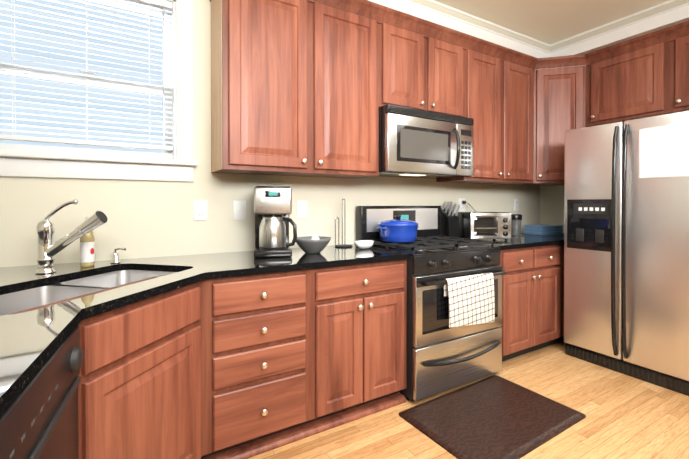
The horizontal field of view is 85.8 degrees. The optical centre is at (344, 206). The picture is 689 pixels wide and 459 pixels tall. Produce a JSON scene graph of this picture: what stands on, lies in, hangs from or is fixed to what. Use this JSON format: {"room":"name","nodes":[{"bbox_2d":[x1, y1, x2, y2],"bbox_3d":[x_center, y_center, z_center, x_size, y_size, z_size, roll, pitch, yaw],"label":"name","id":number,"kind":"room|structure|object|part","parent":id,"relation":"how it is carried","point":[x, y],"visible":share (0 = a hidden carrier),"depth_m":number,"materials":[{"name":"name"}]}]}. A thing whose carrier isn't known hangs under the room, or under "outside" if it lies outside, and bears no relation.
{"room":"kitchen","nodes":[
{"label":"kitchen","id":0,"kind":"room"},
{"bbox_2d":[0,0,539,284],"bbox_3d":[-0.065,-0.154,2.829,5.350,2.730,0.150,0,0,-31],"label":"wall","id":1,"kind":"structure","parent":0,"point":[147,219],"depth_m":2.25,"materials":[{"name":"beige paint"}]},
{"bbox_2d":[0,0,197,181],"bbox_3d":[-1.389,-0.723,1.999,1.094,1.157,0.210,0,0,-31],"label":"window","id":2,"kind":"structure","parent":1,"relation":"in","point":[177,167],"depth_m":2.11,"materials":[{"name":"white"}]},
{"bbox_3d":[-1.419,-0.734,2.049,0.846,0.927,0.074,0,0,-31],"label":"window sash","id":3,"kind":"part","parent":2,"relation":"part of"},
{"bbox_2d":[0,0,172,150],"bbox_3d":[-1.381,-0.762,1.986,0.838,0.869,0.067,0,0,-31],"label":"window blind","id":4,"kind":"object","parent":2,"relation":"attached to","point":[163,5],"visible":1,"depth_m":2.00,"materials":[{"name":"white plastic"}]},
{"bbox_2d":[193,200,206,220],"bbox_3d":[-0.875,0.027,2.254,0.080,0.124,0.008,0,0,-31],"label":"wall outlet plate","id":5,"kind":"object","parent":1,"relation":"attached to","point":[200,210],"depth_m":2.25,"materials":[{"name":"white plastic"}]},
{"bbox_2d":[233,200,245,219],"bbox_3d":[-0.669,0.026,2.372,0.080,0.124,0.015,0,0,-31],"label":"wall outlet plate","id":6,"kind":"object","parent":1,"relation":"attached to","point":[239,206],"depth_m":2.37,"materials":[{"name":"white plastic"}]},
{"bbox_2d":[209,0,383,178],"bbox_3d":[-0.289,-0.746,2.410,1.049,1.081,0.326,0,0,-31],"label":"upper cabinet","id":7,"kind":"object","parent":1,"relation":"attached to","point":[297,86],"depth_m":2.23,"materials":[{"name":"brown wood"}]},
{"bbox_2d":[297,201,306,217],"bbox_3d":[-0.297,0.025,2.599,0.080,0.124,0.008,0,0,-31],"label":"wall outlet plate","id":8,"kind":"object","parent":1,"relation":"attached to","point":[301,205],"depth_m":2.60,"materials":[{"name":"white plastic"}]},
{"bbox_2d":[384,16,467,117],"bbox_3d":[0.526,-0.990,2.896,0.850,0.601,0.326,0,0,-31],"label":"upper cabinet","id":9,"kind":"object","parent":1,"relation":"attached to","point":[424,70],"depth_m":2.76,"materials":[{"name":"brown wood"}]},
{"bbox_2d":[379,104,473,178],"bbox_3d":[0.565,-0.459,2.835,0.842,0.453,0.474,0,0,-31],"label":"microwave","id":10,"kind":"object","parent":9,"relation":"attached to","point":[416,143],"visible":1,"depth_m":2.65,"materials":[{"name":"silver metal"}]},
{"bbox_2d":[368,0,551,57],"bbox_3d":[0.523,-1.437,2.869,3.060,0.164,0.366,0,0,-31],"label":"crown molding","id":11,"kind":"structure","parent":1,"relation":"attached to","point":[433,11],"depth_m":2.95,"materials":[{"name":"white"}]},
{"bbox_2d":[459,198,475,211],"bbox_3d":[1.155,0.024,3.420,0.204,0.189,0.055,0,0,2],"label":"wall outlet plate","id":12,"kind":"object","parent":1,"relation":"attached to","point":[462,202],"depth_m":3.42,"materials":[{"name":"white plastic"}]},
{"bbox_2d":[436,44,535,184],"bbox_3d":[1.294,-0.753,3.356,0.940,1.081,0.326,0,0,-31],"label":"upper cabinet","id":13,"kind":"object","parent":1,"relation":"attached to","point":[501,88],"depth_m":3.23,"materials":[{"name":"brown wood"}]},
{"bbox_2d":[514,199,518,210],"bbox_3d":[1.783,-0.011,3.841,0.080,0.124,0.008,0,0,-31],"label":"wall outlet plate","id":14,"kind":"object","parent":1,"relation":"attached to","point":[516,201],"depth_m":3.84,"materials":[{"name":"white plastic"}]},
{"bbox_2d":[512,56,583,185],"bbox_3d":[2.034,-0.755,3.631,0.612,1.081,0.612,0,0,-31],"label":"upper cabinet","id":15,"kind":"object","parent":1,"relation":"attached to","point":[560,81],"depth_m":3.41,"materials":[{"name":"brown wood"}]},
{"bbox_2d":[248,341,688,458],"bbox_3d":[1.306,1.277,0.542,5.350,0.100,5.500,0,0,-31],"label":"floor","id":16,"kind":"structure","parent":0,"point":[628,417],"depth_m":2.05,"materials":[{"name":"brown wood"}]},
{"bbox_2d":[0,325,82,458],"bbox_3d":[-0.885,0.784,0.638,0.614,0.884,0.687,0,0,-24],"label":"dishwasher","id":17,"kind":"object","parent":16,"relation":"on","point":[39,418],"visible":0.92,"depth_m":0.81,"materials":[{"name":"black"}]},
{"bbox_2d":[0,244,563,458],"bbox_3d":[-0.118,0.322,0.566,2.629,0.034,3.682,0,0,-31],"label":"base cabinet","id":18,"kind":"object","parent":16,"relation":"on","point":[228,355],"depth_m":1.76,"materials":[{"name":"brown wood"}]},
{"bbox_2d":[35,199,107,273],"bbox_3d":[-1.213,0.133,1.646,0.304,0.328,0.073,0,0,1],"label":"faucet","id":19,"kind":"object","parent":18,"relation":"on","point":[48,248],"visible":1,"depth_m":1.63,"materials":[{"name":"silver metal"}]},
{"bbox_2d":[80,217,94,266],"bbox_3d":[-1.260,0.174,1.817,0.060,0.242,0.060,0,0,-31],"label":"soap bottle","id":20,"kind":"object","parent":18,"relation":"on","point":[87,249],"visible":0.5,"depth_m":1.79,"materials":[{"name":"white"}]},
{"bbox_2d":[110,247,125,263],"bbox_3d":[-1.172,0.254,1.919,0.070,0.081,0.071,0,0,-31],"label":"soap dispenser","id":21,"kind":"object","parent":18,"relation":"on","point":[115,257],"visible":1,"depth_m":1.91,"materials":[{"name":"silver metal"}]},
{"bbox_2d":[254,186,296,257],"bbox_3d":[-0.421,0.088,2.246,0.246,0.408,0.270,0,0,-13],"label":"coffee maker","id":22,"kind":"object","parent":18,"relation":"on","point":[272,208],"visible":1,"depth_m":2.13,"materials":[{"name":"silver metal"}]},
{"bbox_2d":[296,235,330,253],"bbox_3d":[-0.199,0.237,2.315,0.234,0.109,0.234,0,0,-31],"label":"fruit bowl","id":23,"kind":"object","parent":18,"relation":"on","point":[314,244],"visible":0.98,"depth_m":2.25,"materials":[{"name":"grey ceramic"}]},
{"bbox_2d":[335,198,351,247],"bbox_3d":[-0.014,0.117,2.640,0.148,0.344,0.130,0,0,-31],"label":"paper towel holder","id":24,"kind":"object","parent":18,"relation":"on","point":[342,245],"visible":1,"depth_m":2.63,"materials":[{"name":"silver metal"}]},
{"bbox_2d":[354,240,373,248],"bbox_3d":[0.135,0.265,2.526,0.161,0.050,0.122,0,0,-31],"label":"dish","id":25,"kind":"object","parent":18,"relation":"on","point":[364,244],"visible":1,"depth_m":2.48,"materials":[{"name":"white ceramic"}]},
{"bbox_2d":[356,206,506,400],"bbox_3d":[0.624,0.605,2.694,0.810,1.212,0.739,0,0,-31],"label":"stove","id":26,"kind":"object","parent":16,"relation":"on","point":[454,317],"visible":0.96,"depth_m":2.40,"materials":[{"name":"silver metal"}]},
{"bbox_2d":[377,215,418,242],"bbox_3d":[0.385,0.159,2.663,0.355,0.188,0.287,0,0,-31],"label":"pot","id":27,"kind":"object","parent":26,"relation":"on","point":[397,230],"visible":1,"depth_m":2.55,"materials":[{"name":"blue ceramic"}]},
{"bbox_2d":[399,375,585,458],"bbox_3d":[0.856,1.206,2.154,0.934,0.018,0.632,0,0,-31],"label":"kitchen mat","id":28,"kind":"object","parent":16,"relation":"on","point":[494,417],"visible":1,"depth_m":2.08,"materials":[{"name":"brown rubber"}]},
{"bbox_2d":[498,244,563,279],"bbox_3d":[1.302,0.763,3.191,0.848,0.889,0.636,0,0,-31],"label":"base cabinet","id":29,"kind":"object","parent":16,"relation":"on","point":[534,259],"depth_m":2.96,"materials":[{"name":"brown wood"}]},
{"bbox_2d":[457,233,563,247],"bbox_3d":[1.622,0.301,3.376,1.589,0.033,0.642,0,0,-31],"label":"countertop","id":30,"kind":"structure","parent":29,"relation":"on","point":[515,241],"depth_m":3.09,"materials":[{"name":"black stone"}]},
{"bbox_2d":[441,201,460,237],"bbox_3d":[0.909,0.122,3.193,0.110,0.327,0.177,0,0,-21],"label":"knife block","id":31,"kind":"object","parent":30,"relation":"on","point":[450,226],"visible":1,"depth_m":3.15,"materials":[{"name":"black"}]},
{"bbox_2d":[457,212,510,240],"bbox_3d":[1.186,0.168,3.140,0.360,0.235,0.285,0,0,-7],"label":"toaster oven","id":32,"kind":"object","parent":30,"relation":"on","point":[484,225],"visible":0.94,"depth_m":3.03,"materials":[{"name":"silver metal"}]},
{"bbox_2d":[511,214,521,235],"bbox_3d":[1.625,0.180,3.521,0.112,0.205,0.112,0,0,-31],"label":"cup","id":33,"kind":"object","parent":30,"relation":"on","point":[516,220],"visible":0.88,"depth_m":3.48,"materials":[{"name":"grey"}]},
{"bbox_2d":[524,224,563,234],"bbox_3d":[1.996,0.236,3.719,0.310,0.091,0.210,0,0,-23],"label":"containers","id":34,"kind":"object","parent":30,"relation":"on","point":[542,229],"visible":1,"depth_m":3.64,"materials":[{"name":"blue plastic"}]},
{"bbox_2d":[564,110,688,395],"bbox_3d":[2.342,0.299,2.810,0.898,1.822,0.924,0,0,-31],"label":"refrigerator","id":35,"kind":"object","parent":16,"relation":"on","point":[626,247],"visible":1,"depth_m":2.60,"materials":[{"name":"grey metal"}]},
{"bbox_2d":[540,185,563,232],"bbox_3d":[3.538,-0.147,1.865,0.150,2.730,5.200,0,0,-31],"label":"wall","id":36,"kind":"structure","parent":0,"point":[551,205],"depth_m":3.94,"materials":[{"name":"beige paint"}]},
{"bbox_2d":[552,0,688,56],"bbox_3d":[3.280,-1.429,1.702,0.449,0.164,5.198,0,0,-31],"label":"crown molding","id":37,"kind":"structure","parent":36,"relation":"attached to","point":[670,13],"depth_m":2.98,"materials":[{"name":"white"}]},
{"bbox_2d":[584,36,663,126],"bbox_3d":[2.467,-1.008,3.180,0.329,0.570,0.605,0,0,-31],"label":"upper cabinet","id":38,"kind":"object","parent":36,"relation":"attached to","point":[626,84],"depth_m":3.08,"materials":[{"name":"brown wood"}]},
{"bbox_2d":[664,28,688,113],"bbox_3d":[2.765,-1.004,2.682,0.329,0.570,0.555,0,0,-31],"label":"upper cabinet","id":39,"kind":"object","parent":36,"relation":"attached to","point":[676,46],"depth_m":2.80,"materials":[{"name":"brown wood"}]},
{"bbox_2d":[434,0,669,44],"bbox_3d":[1.306,-1.553,0.522,5.350,0.100,5.500,0,0,-31],"label":"ceiling","id":40,"kind":"structure","parent":0,"point":[549,22],"depth_m":2.93,"materials":[{"name":"beige paint"}]},
{"bbox_2d":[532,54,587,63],"bbox_3d":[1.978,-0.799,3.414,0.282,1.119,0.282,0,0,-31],"label":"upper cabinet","id":41,"kind":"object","parent":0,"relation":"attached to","point":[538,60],"depth_m":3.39,"materials":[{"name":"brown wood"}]},
{"label":"outside","id":42,"kind":"structure","parent":0,"visible":0},
{"bbox_2d":[0,0,163,152],"bbox_3d":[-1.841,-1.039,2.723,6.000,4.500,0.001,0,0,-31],"label":"window glass","id":43,"kind":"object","parent":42,"point":[141,75],"depth_m":2.68,"materials":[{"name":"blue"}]}
]}

